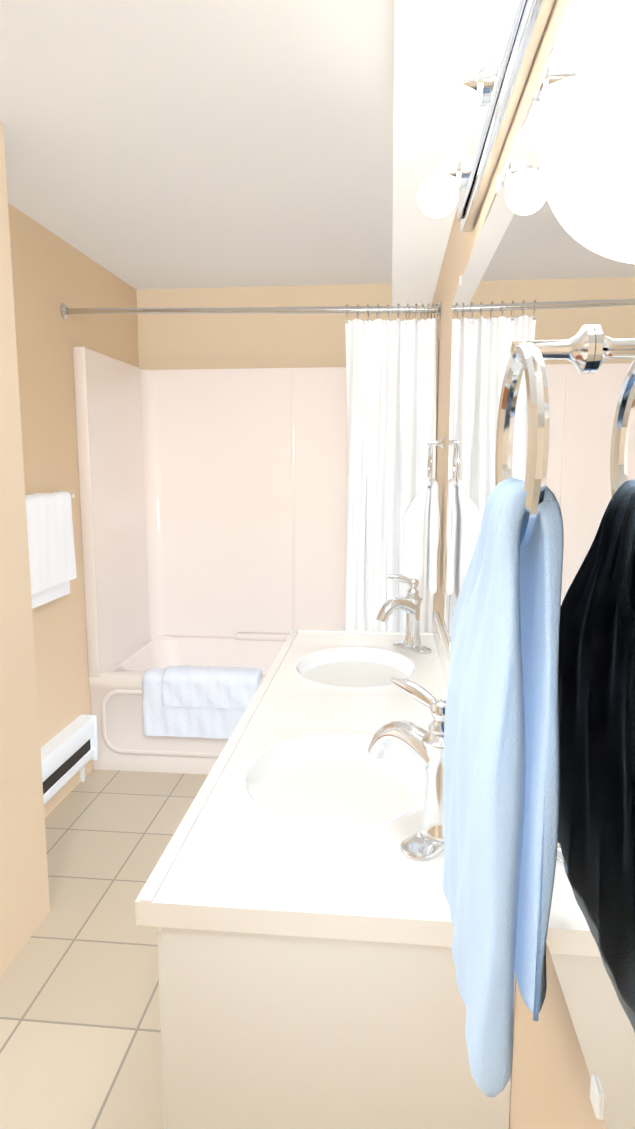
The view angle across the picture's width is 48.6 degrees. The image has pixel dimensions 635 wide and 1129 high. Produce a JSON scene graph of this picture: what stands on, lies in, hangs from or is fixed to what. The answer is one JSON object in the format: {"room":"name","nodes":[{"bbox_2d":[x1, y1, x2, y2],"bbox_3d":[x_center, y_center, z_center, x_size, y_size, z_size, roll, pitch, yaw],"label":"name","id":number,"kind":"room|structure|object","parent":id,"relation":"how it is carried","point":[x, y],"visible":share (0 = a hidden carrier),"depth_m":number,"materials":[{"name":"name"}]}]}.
{"room":"bathroom","nodes":[
{"label":"bathroom","id":0,"kind":"room"},
{"bbox_2d":[0,121,49,976],"bbox_3d":[-0.929,-0.007,1.791,0.120,2.296,0.540,1,8,6],"label":"wall","id":1,"kind":"structure","parent":0,"point":[24,900],"depth_m":1.98,"materials":[{"name":"beige paint"}]},
{"bbox_2d":[8,203,138,817],"bbox_3d":[-1.100,-0.173,2.931,0.100,2.296,1.917,1,8,6],"label":"wall","id":2,"kind":"structure","parent":0,"point":[52,272],"depth_m":2.86,"materials":[{"name":"paint"}]},
{"bbox_2d":[25,491,76,608],"bbox_3d":[-1.042,-0.051,2.581,0.087,0.418,0.615,1,8,6],"label":"towel","id":3,"kind":"object","parent":2,"relation":"attached to","point":[52,563],"visible":0.62,"depth_m":2.64,"materials":[{"name":"white fabric"}]},
{"bbox_2d":[40,715,97,804],"bbox_3d":[-1.053,0.874,2.674,0.074,0.299,0.904,1,8,6],"label":"baseboard heater","id":4,"kind":"object","parent":2,"relation":"attached to","point":[69,751],"visible":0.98,"depth_m":2.87,"materials":[{"name":"white metal"}]},
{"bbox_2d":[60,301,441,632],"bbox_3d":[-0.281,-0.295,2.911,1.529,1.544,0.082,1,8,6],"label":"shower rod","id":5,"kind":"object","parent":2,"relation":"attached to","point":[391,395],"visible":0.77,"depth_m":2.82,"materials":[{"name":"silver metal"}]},
{"bbox_2d":[343,317,436,632],"bbox_3d":[0.292,-0.244,2.860,0.370,1.456,0.082,1,8,6],"label":"shower curtain","id":6,"kind":"object","parent":5,"relation":"hanging from","point":[391,365],"depth_m":2.82,"materials":[{"name":"white fabric"}]},
{"bbox_2d":[0,769,207,1128],"bbox_3d":[-0.414,1.247,1.320,1.630,0.050,5.557,1,8,6],"label":"floor","id":7,"kind":"structure","parent":0,"point":[80,1037],"depth_m":1.93,"materials":[{"name":"tile"}]},
{"bbox_2d":[72,340,438,774],"bbox_3d":[-0.233,-0.035,3.422,1.526,1.880,0.810,1,8,6],"label":"bathtub","id":8,"kind":"object","parent":7,"relation":"on","point":[213,514],"visible":0.44,"depth_m":3.71,"materials":[{"name":"plastic"}]},
{"bbox_2d":[142,665,262,738],"bbox_3d":[-0.515,0.615,3.151,0.530,0.306,0.120,1,8,6],"label":"towel","id":9,"kind":"object","parent":8,"relation":"on","point":[197,701],"visible":0.88,"depth_m":3.11,"materials":[{"name":"white fabric"}]},
{"bbox_2d":[135,612,515,1128],"bbox_3d":[0.092,0.712,1.880,0.550,0.849,1.685,1,8,6],"label":"bathroom vanity","id":10,"kind":"object","parent":7,"relation":"on","point":[291,903],"visible":0.94,"depth_m":1.06,"materials":[{"name":"white stone"}]},
{"bbox_2d":[376,574,431,653],"bbox_3d":[0.276,0.164,2.373,0.186,0.260,0.164,-6,10,-34],"label":"faucet","id":11,"kind":"object","parent":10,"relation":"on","point":[409,603],"visible":1,"depth_m":2.38,"materials":[{"name":"silver metal"}]},
{"bbox_2d":[367,677,445,860],"bbox_3d":[0.162,0.328,1.224,0.164,0.268,0.186,-8,12,-44],"label":"faucet","id":12,"kind":"object","parent":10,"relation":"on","point":[424,747],"visible":0.73,"depth_m":1.17,"materials":[{"name":"silver metal"}]},
{"bbox_2d":[0,0,394,289],"bbox_3d":[-1.388,-1.093,1.079,3.589,0.060,5.557,1,8,6],"label":"ceiling","id":13,"kind":"structure","parent":0,"point":[165,144],"depth_m":1.95,"materials":[{"name":"white paint"}]},
{"bbox_2d":[136,283,429,369],"bbox_3d":[-0.237,-0.307,3.847,1.630,2.296,0.100,1,8,6],"label":"wall","id":14,"kind":"structure","parent":0,"point":[219,341],"depth_m":3.67,"materials":[{"name":"beige paint"}]},
{"bbox_2d":[392,0,503,305],"bbox_3d":[0.202,-0.971,0.933,0.192,0.140,5.357,1,8,6],"label":"soffit","id":15,"kind":"structure","parent":0,"point":[438,44],"depth_m":1.56,"materials":[{"name":"white paint"}]},
{"bbox_2d":[430,0,606,1128],"bbox_3d":[0.347,0.098,1.074,0.100,2.296,5.557,1,8,6],"label":"wall","id":16,"kind":"structure","parent":0,"point":[550,1081],"depth_m":0.93,"materials":[{"name":"beige paint"}]},
{"bbox_2d":[402,436,445,602],"bbox_3d":[0.373,-0.151,2.487,0.139,0.594,0.164,1,8,6],"label":"towel ring","id":17,"kind":"object","parent":16,"relation":"attached to","point":[413,539],"visible":0.96,"depth_m":2.44,"materials":[{"name":"white fabric"}]},
{"bbox_2d":[402,477,439,602],"bbox_3d":[0.366,-0.082,2.505,0.124,0.453,0.150,1,8,6],"label":"hand towel","id":18,"kind":"object","parent":17,"relation":"hanging from","point":[414,514],"depth_m":2.44,"materials":[{"name":"white fabric"}]},
{"bbox_2d":[417,0,554,231],"bbox_3d":[0.230,-0.737,0.991,0.139,0.147,1.390,1,8,6],"label":"sconce","id":19,"kind":"object","parent":16,"relation":"attached to","point":[479,104],"visible":1,"depth_m":1.11,"materials":[{"name":"white glass"}]},
{"bbox_2d":[443,325,595,1096],"bbox_3d":[0.207,0.112,0.772,0.107,0.696,0.380,1,8,6],"label":"towel ring","id":20,"kind":"object","parent":16,"relation":"attached to","point":[501,773],"visible":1,"depth_m":0.62,"materials":[{"name":"blue fabric"}]},
{"bbox_2d":[443,477,563,1096],"bbox_3d":[0.192,0.181,0.784,0.078,0.554,0.380,1,8,6],"label":"towel","id":21,"kind":"object","parent":20,"relation":"hanging from","point":[501,753],"depth_m":0.62,"materials":[{"name":"blue fabric"}]},
{"bbox_2d":[444,0,634,1128],"bbox_3d":[0.314,-0.157,1.255,0.008,1.045,1.980,1,8,6],"label":"mirror","id":22,"kind":"object","parent":16,"relation":"attached to","point":[552,256],"visible":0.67,"depth_m":0.67,"materials":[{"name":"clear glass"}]}
]}

